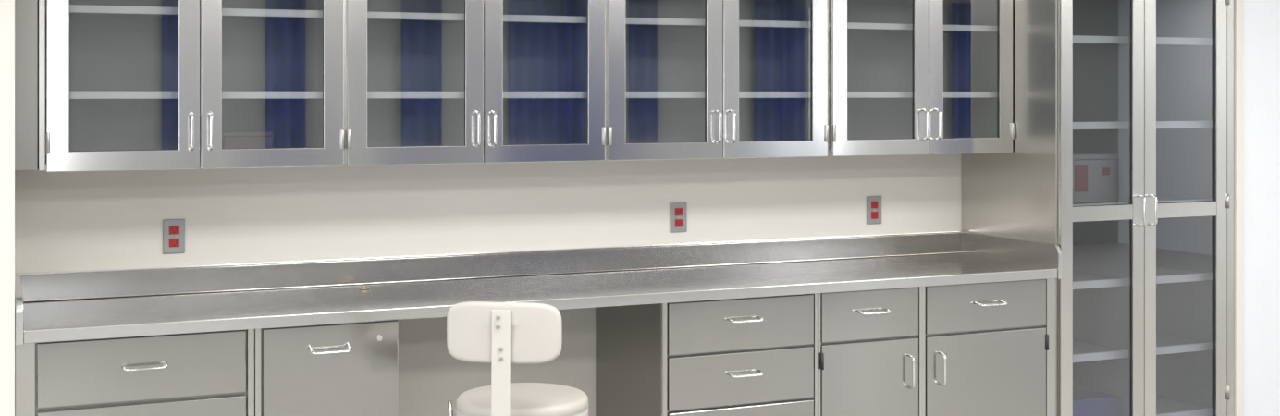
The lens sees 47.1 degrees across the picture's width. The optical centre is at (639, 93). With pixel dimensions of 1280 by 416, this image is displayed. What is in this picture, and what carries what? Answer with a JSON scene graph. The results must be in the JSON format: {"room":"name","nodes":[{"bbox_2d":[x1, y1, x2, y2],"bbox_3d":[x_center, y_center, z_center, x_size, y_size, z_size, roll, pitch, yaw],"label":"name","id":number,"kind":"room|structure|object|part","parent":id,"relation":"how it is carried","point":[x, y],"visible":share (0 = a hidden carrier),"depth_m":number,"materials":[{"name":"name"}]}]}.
{"room":"laboratory","nodes":[
{"label":"laboratory","id":0,"kind":"room"},
{"bbox_2d":[0,0,14,415],"bbox_3d":[-3.331,0.225,3.916,3.051,2.750,0.690,0,0,-24],"label":"wall","id":1,"kind":"structure","parent":0,"point":[6,6],"depth_m":4.21,"materials":[{"name":"paint"}]},
{"bbox_2d":[14,153,961,415],"bbox_3d":[1.522,0.225,6.480,14.000,2.750,0.100,0,0,-24],"label":"wall","id":2,"kind":"structure","parent":0,"point":[69,220],"depth_m":5.45,"materials":[{"name":"paint"}]},
{"bbox_2d":[162,219,184,254],"bbox_3d":[-1.603,0.492,5.046,0.072,0.118,0.010,0,0,-24],"label":"power outlet","id":3,"kind":"object","parent":2,"relation":"attached to","point":[173,229],"visible":1,"depth_m":5.04,"materials":[{"name":"metal"}]},
{"bbox_2d":[169,225,179,234],"bbox_3d":[-1.601,0.470,5.043,0.034,0.030,0.003,0,0,-24],"label":"receptacle","id":4,"kind":"object","parent":3,"relation":"attached to","point":[173,229],"depth_m":5.04,"materials":[{"name":"red plastic"}]},
{"bbox_2d":[169,238,179,247],"bbox_3d":[-1.601,0.514,5.043,0.034,0.030,0.003,0,0,-24],"label":"receptacle","id":5,"kind":"object","parent":3,"relation":"attached to","point":[173,242],"depth_m":5.04,"materials":[{"name":"red plastic"}]},
{"bbox_2d":[37,0,344,172],"bbox_3d":[-1.491,-0.140,4.882,0.950,0.768,0.397,0,0,-24],"label":"upper cabinet","id":6,"kind":"object","parent":2,"relation":"attached to","point":[123,84],"depth_m":4.92,"materials":[{"name":"silver metal"}]},
{"bbox_2d":[221,130,273,148],"bbox_3d":[-1.346,0.174,5.001,0.166,0.089,0.146,0,0,-24],"label":"storage box","id":7,"kind":"object","parent":6,"relation":"in","point":[262,139],"visible":0.56,"depth_m":4.94,"materials":[{"name":"plastic"}]},
{"bbox_3d":[-1.346,0.138,5.001,0.166,0.015,0.146,0,0,-24],"label":"lid","id":8,"kind":"part","parent":7,"relation":"part of","materials":[{"name":"plastic"}]},
{"bbox_2d":[344,0,606,165],"bbox_3d":[-0.622,-0.140,5.264,0.950,0.768,0.397,0,0,-24],"label":"upper cabinet","id":9,"kind":"object","parent":2,"relation":"attached to","point":[426,81],"depth_m":5.34,"materials":[{"name":"silver metal"}]},
{"bbox_2d":[20,232,959,302],"bbox_3d":[-0.334,0.661,5.599,3.746,0.118,0.018,0,0,-24],"label":"backsplash","id":10,"kind":"structure","parent":2,"relation":"attached to","point":[178,280],"depth_m":5.44,"materials":[{"name":"silver metal"}]},
{"bbox_2d":[670,202,686,233],"bbox_3d":[0.153,0.492,5.818,0.072,0.118,0.010,0,0,-24],"label":"power outlet","id":11,"kind":"object","parent":2,"relation":"attached to","point":[678,210],"visible":1,"depth_m":5.81,"materials":[{"name":"metal"}]},
{"bbox_2d":[675,208,682,215],"bbox_3d":[0.154,0.470,5.815,0.034,0.030,0.003,0,0,-24],"label":"receptacle","id":12,"kind":"object","parent":11,"relation":"attached to","point":[678,211],"depth_m":5.81,"materials":[{"name":"red plastic"}]},
{"bbox_2d":[675,219,682,226],"bbox_3d":[0.154,0.514,5.815,0.034,0.030,0.003,0,0,-24],"label":"receptacle","id":13,"kind":"object","parent":11,"relation":"attached to","point":[678,222],"depth_m":5.81,"materials":[{"name":"red plastic"}]},
{"bbox_2d":[604,0,828,160],"bbox_3d":[0.239,-0.140,5.643,0.931,0.768,0.397,0,0,-24],"label":"upper cabinet","id":14,"kind":"object","parent":2,"relation":"attached to","point":[684,79],"depth_m":5.74,"materials":[{"name":"silver metal"}]},
{"bbox_2d":[866,196,881,224],"bbox_3d":[0.988,0.492,6.185,0.072,0.118,0.010,0,0,-24],"label":"power outlet","id":15,"kind":"object","parent":2,"relation":"attached to","point":[873,203],"visible":1,"depth_m":6.18,"materials":[{"name":"metal"}]},
{"bbox_2d":[871,201,878,209],"bbox_3d":[0.989,0.470,6.182,0.034,0.030,0.003,0,0,-24],"label":"receptacle","id":16,"kind":"object","parent":15,"relation":"attached to","point":[874,204],"depth_m":6.18,"materials":[{"name":"red plastic"}]},
{"bbox_2d":[871,211,878,219],"bbox_3d":[0.989,0.514,6.182,0.034,0.030,0.003,0,0,-24],"label":"receptacle","id":17,"kind":"object","parent":15,"relation":"attached to","point":[874,215],"depth_m":6.18,"materials":[{"name":"red plastic"}]},
{"bbox_2d":[827,0,1014,156],"bbox_3d":[1.070,-0.140,6.008,0.883,0.768,0.397,0,0,-24],"label":"upper cabinet","id":18,"kind":"object","parent":2,"relation":"attached to","point":[905,77],"depth_m":6.13,"materials":[{"name":"silver metal"}]},
{"bbox_2d":[1243,0,1279,415],"bbox_3d":[5.223,0.225,7.705,6.238,2.750,0.635,0,0,-24],"label":"wall","id":19,"kind":"structure","parent":0,"point":[1261,18],"depth_m":6.22,"materials":[{"name":"white paint"}]},
{"bbox_2d":[1234,0,1243,415],"bbox_3d":[2.515,0.225,6.160,0.038,2.750,0.015,0,0,-24],"label":"trim","id":20,"kind":"structure","parent":19,"relation":"attached to","point":[1238,4],"depth_m":6.15,"materials":[{"name":"paint"}]},
{"bbox_3d":[3.211,1.650,2.635,14.200,0.100,8.500,0,0,-24],"label":"floor","id":21,"kind":"structure","parent":0,"visible":0},
{"bbox_2d":[14,329,254,415],"bbox_3d":[-1.623,1.163,4.672,0.682,0.873,0.673,0,0,-24],"label":"base cabinet","id":22,"kind":"object","parent":21,"relation":"on","point":[205,374],"visible":0.71,"depth_m":4.41,"materials":[{"name":"silver metal"}]},
{"bbox_3d":[-1.495,1.067,4.424,0.598,0.265,0.019,0,0,-24],"label":"drawer","id":23,"kind":"part","parent":22,"relation":"part of","materials":[{"name":"silver metal"}]},
{"bbox_3d":[-1.482,0.820,4.393,0.131,0.015,0.049,0,0,-24],"label":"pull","id":24,"kind":"part","parent":22,"relation":"part of","materials":[{"name":"silver metal"}]},
{"bbox_2d":[254,320,398,415],"bbox_3d":[-1.099,1.163,4.902,0.457,0.873,0.674,0,0,-24],"label":"base cabinet","id":25,"kind":"object","parent":21,"relation":"on","point":[351,369],"visible":0.74,"depth_m":4.64,"materials":[{"name":"silver metal"}]},
{"bbox_3d":[-0.996,1.104,4.669,0.417,0.752,0.024,0,0,-24],"label":"frame","id":26,"kind":"part","parent":25,"relation":"part of","materials":[{"name":"silver metal"}]},
{"bbox_3d":[-0.975,0.804,4.617,0.131,0.026,0.050,0,0,-24],"label":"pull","id":27,"kind":"part","parent":25,"relation":"part of","materials":[{"name":"silver metal"}]},
{"bbox_2d":[446,301,588,415],"bbox_3d":[-0.337,1.086,4.265,0.553,1.028,0.574,0,0,8],"label":"stool","id":28,"kind":"object","parent":21,"relation":"on","point":[500,335],"visible":1,"depth_m":4.01,"materials":[{"name":"beige plastic"}]},
{"bbox_3d":[-0.467,0.945,4.276,0.198,0.092,0.013,0,0,12],"label":"height lever","id":29,"kind":"part","parent":28,"relation":"part of","materials":[{"name":"metal"}]},
{"bbox_3d":[-0.373,0.655,4.023,0.320,0.166,0.051,0,0,8],"label":"backrest","id":30,"kind":"part","parent":28,"relation":"part of","materials":[{"name":"beige plastic"}]},
{"bbox_3d":[-0.340,0.909,4.251,0.382,0.088,0.382,0,0,8],"label":"seat","id":31,"kind":"part","parent":28,"relation":"part of","materials":[{"name":"beige plastic"}]},
{"bbox_2d":[595,293,817,415],"bbox_3d":[0.250,1.163,5.495,0.624,0.873,0.673,0,0,-24],"label":"base cabinet","id":32,"kind":"object","parent":21,"relation":"on","point":[745,356],"visible":0.84,"depth_m":5.25,"materials":[{"name":"silver metal"}]},
{"bbox_3d":[0.353,1.104,5.262,0.584,0.752,0.024,0,0,-24],"label":"frame","id":33,"kind":"part","parent":32,"relation":"part of","materials":[{"name":"silver metal"}]},
{"bbox_3d":[0.365,1.209,5.241,0.583,0.182,0.019,0,0,-24],"label":"drawer","id":34,"kind":"part","parent":32,"relation":"part of","materials":[{"name":"silver metal"}]},
{"bbox_3d":[0.365,1.017,5.241,0.583,0.186,0.019,0,0,-24],"label":"drawer","id":35,"kind":"part","parent":32,"relation":"part of","materials":[{"name":"silver metal"}]},
{"bbox_3d":[0.365,0.824,5.241,0.583,0.184,0.019,0,0,-24],"label":"drawer","id":36,"kind":"part","parent":32,"relation":"part of","materials":[{"name":"silver metal"}]},
{"bbox_3d":[0.379,0.998,5.211,0.131,0.015,0.049,0,0,-24],"label":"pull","id":37,"kind":"part","parent":32,"relation":"part of","materials":[{"name":"silver metal"}]},
{"bbox_3d":[0.379,0.805,5.211,0.131,0.015,0.049,0,0,-24],"label":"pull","id":38,"kind":"part","parent":32,"relation":"part of","materials":[{"name":"silver metal"}]},
{"bbox_2d":[817,278,1056,415],"bbox_3d":[1.034,1.163,5.840,1.083,0.873,0.673,0,0,-24],"label":"base cabinet","id":39,"kind":"object","parent":21,"relation":"on","point":[978,349],"visible":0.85,"depth_m":5.57,"materials":[{"name":"silver metal"}]},
{"bbox_2d":[14,230,1061,345],"bbox_3d":[-0.206,0.662,5.305,3.785,0.135,0.659,0,0,-24],"label":"countertop","id":40,"kind":"structure","parent":39,"relation":"on","point":[124,302],"depth_m":5.25,"materials":[{"name":"silver metal"}]},
{"bbox_2d":[820,287,918,343],"bbox_3d":[0.855,0.822,5.457,0.421,0.184,0.019,0,0,-24],"label":"drawer","id":41,"kind":"object","parent":39,"relation":"in","point":[842,321],"depth_m":5.45,"materials":[{"name":"silver metal"}]},
{"bbox_3d":[0.855,1.201,5.457,0.421,0.558,0.019,0,0,-24],"label":"door","id":42,"kind":"part","parent":39,"relation":"part of","materials":[{"name":"silver metal"}]},
{"bbox_3d":[0.869,0.808,5.426,0.131,0.015,0.049,0,0,-24],"label":"drawer pull","id":43,"kind":"part","parent":39,"relation":"part of","materials":[{"name":"silver metal"}]},
{"bbox_3d":[1.017,1.045,5.497,0.010,0.132,0.040,0,0,-24],"label":"door pull","id":44,"kind":"part","parent":39,"relation":"part of","materials":[{"name":"silver metal"}]},
{"bbox_3d":[1.137,1.104,5.606,1.043,0.752,0.024,0,0,-24],"label":"frame","id":45,"kind":"part","parent":39,"relation":"part of","materials":[{"name":"silver metal"}]},
{"bbox_3d":[1.146,1.045,5.553,0.010,0.132,0.040,0,0,-24],"label":"door pull","id":46,"kind":"part","parent":39,"relation":"part of","materials":[{"name":"silver metal"}]},
{"bbox_2d":[925,279,1046,334],"bbox_3d":[1.340,0.822,5.670,0.561,0.184,0.019,0,0,-24],"label":"drawer","id":47,"kind":"object","parent":39,"relation":"in","point":[950,309],"depth_m":5.66,"materials":[{"name":"silver metal"}]},
{"bbox_3d":[1.340,1.201,5.670,0.561,0.558,0.019,0,0,-24],"label":"door","id":48,"kind":"part","parent":39,"relation":"part of","materials":[{"name":"silver metal"}]},
{"bbox_3d":[1.353,0.808,5.639,0.131,0.015,0.049,0,0,-24],"label":"drawer pull","id":49,"kind":"part","parent":39,"relation":"part of","materials":[{"name":"silver metal"}]},
{"bbox_2d":[961,0,1234,415],"bbox_3d":[1.954,0.450,6.242,0.920,2.300,0.679,0,0,-24],"label":"display cabinet","id":50,"kind":"object","parent":21,"relation":"on","point":[1145,291],"visible":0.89,"depth_m":6.13,"materials":[{"name":"silver metal"}]},
{"bbox_2d":[1072,152,1119,203],"bbox_3d":[1.776,0.348,6.067,0.345,0.197,0.210,0,0,-24],"label":"storage box","id":51,"kind":"object","parent":50,"relation":"on","point":[1095,175],"visible":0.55,"depth_m":6.00,"materials":[{"name":"plastic"}]},
{"bbox_3d":[1.776,0.260,6.067,0.345,0.020,0.210,0,0,-24],"label":"lid","id":52,"kind":"part","parent":51,"relation":"part of","materials":[{"name":"cardboard"}]},
{"bbox_2d":[1072,383,1120,415],"bbox_3d":[1.731,1.292,6.151,0.380,0.085,0.390,0,0,-24],"label":"storage bin","id":53,"kind":"object","parent":50,"relation":"on","point":[1087,401],"visible":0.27,"depth_m":6.03,"materials":[{"name":"blue plastic"}]},
{"bbox_2d":[1072,35,1128,45],"bbox_3d":[1.713,-0.219,6.196,0.402,0.030,0.546,0,0,-24],"label":"shelf","id":54,"kind":"object","parent":50,"relation":"attached to","point":[1077,40],"depth_m":5.99,"materials":[{"name":"metal"}]},
{"bbox_2d":[1072,121,1128,129],"bbox_3d":[1.713,0.131,6.196,0.402,0.030,0.546,0,0,-24],"label":"shelf","id":55,"kind":"object","parent":50,"relation":"attached to","point":[1076,125],"depth_m":5.97,"materials":[{"name":"metal"}]},
{"bbox_2d":[1072,202,1128,206],"bbox_3d":[1.713,0.463,6.196,0.402,0.030,0.546,0,0,-24],"label":"shelf","id":56,"kind":"object","parent":50,"relation":"attached to","point":[1088,203],"depth_m":5.99,"materials":[{"name":"metal"}]},
{"bbox_2d":[1072,271,1128,289],"bbox_3d":[1.713,0.776,6.196,0.402,0.030,0.546,0,0,-24],"label":"shelf","id":57,"kind":"object","parent":50,"relation":"attached to","point":[1112,280],"depth_m":6.04,"materials":[{"name":"metal"}]},
{"bbox_2d":[1072,339,1128,362],"bbox_3d":[1.713,1.071,6.196,0.402,0.030,0.546,0,0,-24],"label":"shelf","id":58,"kind":"object","parent":50,"relation":"attached to","point":[1083,350],"depth_m":6.06,"materials":[{"name":"metal"}]},
{"bbox_3d":[1.850,0.405,5.879,0.422,2.190,0.020,0,0,-24],"label":"door frame","id":59,"kind":"part","parent":50,"relation":"part of","materials":[{"name":"silver metal"}]},
{"bbox_3d":[1.850,0.480,5.879,0.306,0.060,0.018,0,0,-24],"label":"door rail","id":60,"kind":"part","parent":50,"relation":"part of","materials":[{"name":"silver metal"}]},
{"bbox_3d":[2.028,0.475,5.926,0.010,0.132,0.040,0,0,-24],"label":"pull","id":61,"kind":"part","parent":50,"relation":"part of","materials":[{"name":"silver metal"}]},
{"bbox_3d":[2.083,0.475,5.950,0.010,0.132,0.040,0,0,-24],"label":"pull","id":62,"kind":"part","parent":50,"relation":"part of","materials":[{"name":"silver metal"}]},
{"bbox_2d":[1156,36,1213,47],"bbox_3d":[2.124,-0.219,6.376,0.459,0.030,0.546,0,0,-24],"label":"shelf","id":63,"kind":"object","parent":50,"relation":"attached to","point":[1161,42],"depth_m":6.17,"materials":[{"name":"metal"}]},
{"bbox_2d":[1156,121,1213,128],"bbox_3d":[2.124,0.131,6.376,0.459,0.030,0.546,0,0,-24],"label":"shelf","id":64,"kind":"object","parent":50,"relation":"attached to","point":[1159,124],"depth_m":6.15,"materials":[{"name":"metal"}]},
{"bbox_2d":[1156,196,1213,202],"bbox_3d":[2.124,0.463,6.376,0.459,0.030,0.546,0,0,-24],"label":"shelf","id":65,"kind":"object","parent":50,"relation":"attached to","point":[1161,199],"depth_m":6.31,"materials":[{"name":"metal"}]},
{"bbox_2d":[1156,266,1213,283],"bbox_3d":[2.124,0.776,6.376,0.459,0.030,0.546,0,0,-24],"label":"shelf","id":66,"kind":"object","parent":50,"relation":"attached to","point":[1201,275],"depth_m":6.24,"materials":[{"name":"metal"}]},
{"bbox_2d":[1156,332,1213,355],"bbox_3d":[2.124,1.071,6.376,0.459,0.030,0.546,0,0,-24],"label":"shelf","id":67,"kind":"object","parent":50,"relation":"attached to","point":[1166,342],"depth_m":6.26,"materials":[{"name":"metal"}]},
{"bbox_2d":[1156,394,1213,415],"bbox_3d":[2.124,1.351,6.376,0.459,0.030,0.546,0,0,-24],"label":"shelf","id":68,"kind":"object","parent":50,"relation":"attached to","point":[1166,405],"depth_m":6.28,"materials":[{"name":"metal"}]},
{"bbox_3d":[2.248,0.405,6.054,0.442,2.190,0.020,0,0,-24],"label":"door frame","id":69,"kind":"part","parent":50,"relation":"part of","materials":[{"name":"silver metal"}]},
{"bbox_3d":[2.249,0.480,6.054,0.324,0.060,0.018,0,0,-24],"label":"door rail","id":70,"kind":"part","parent":50,"relation":"part of","materials":[{"name":"silver metal"}]},
{"bbox_3d":[-0.273,-0.840,5.456,3.789,0.620,0.330,0,0,-24],"label":"wall","id":71,"kind":"structure","parent":0,"visible":0},
{"bbox_2d":[14,0,37,171],"bbox_3d":[-1.974,-0.140,4.710,0.069,0.760,0.323,0,0,-24],"label":"filler panel","id":72,"kind":"object","parent":71,"relation":"attached to","point":[26,11],"visible":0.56,"depth_m":4.56,"materials":[{"name":"silver metal"}]}
]}

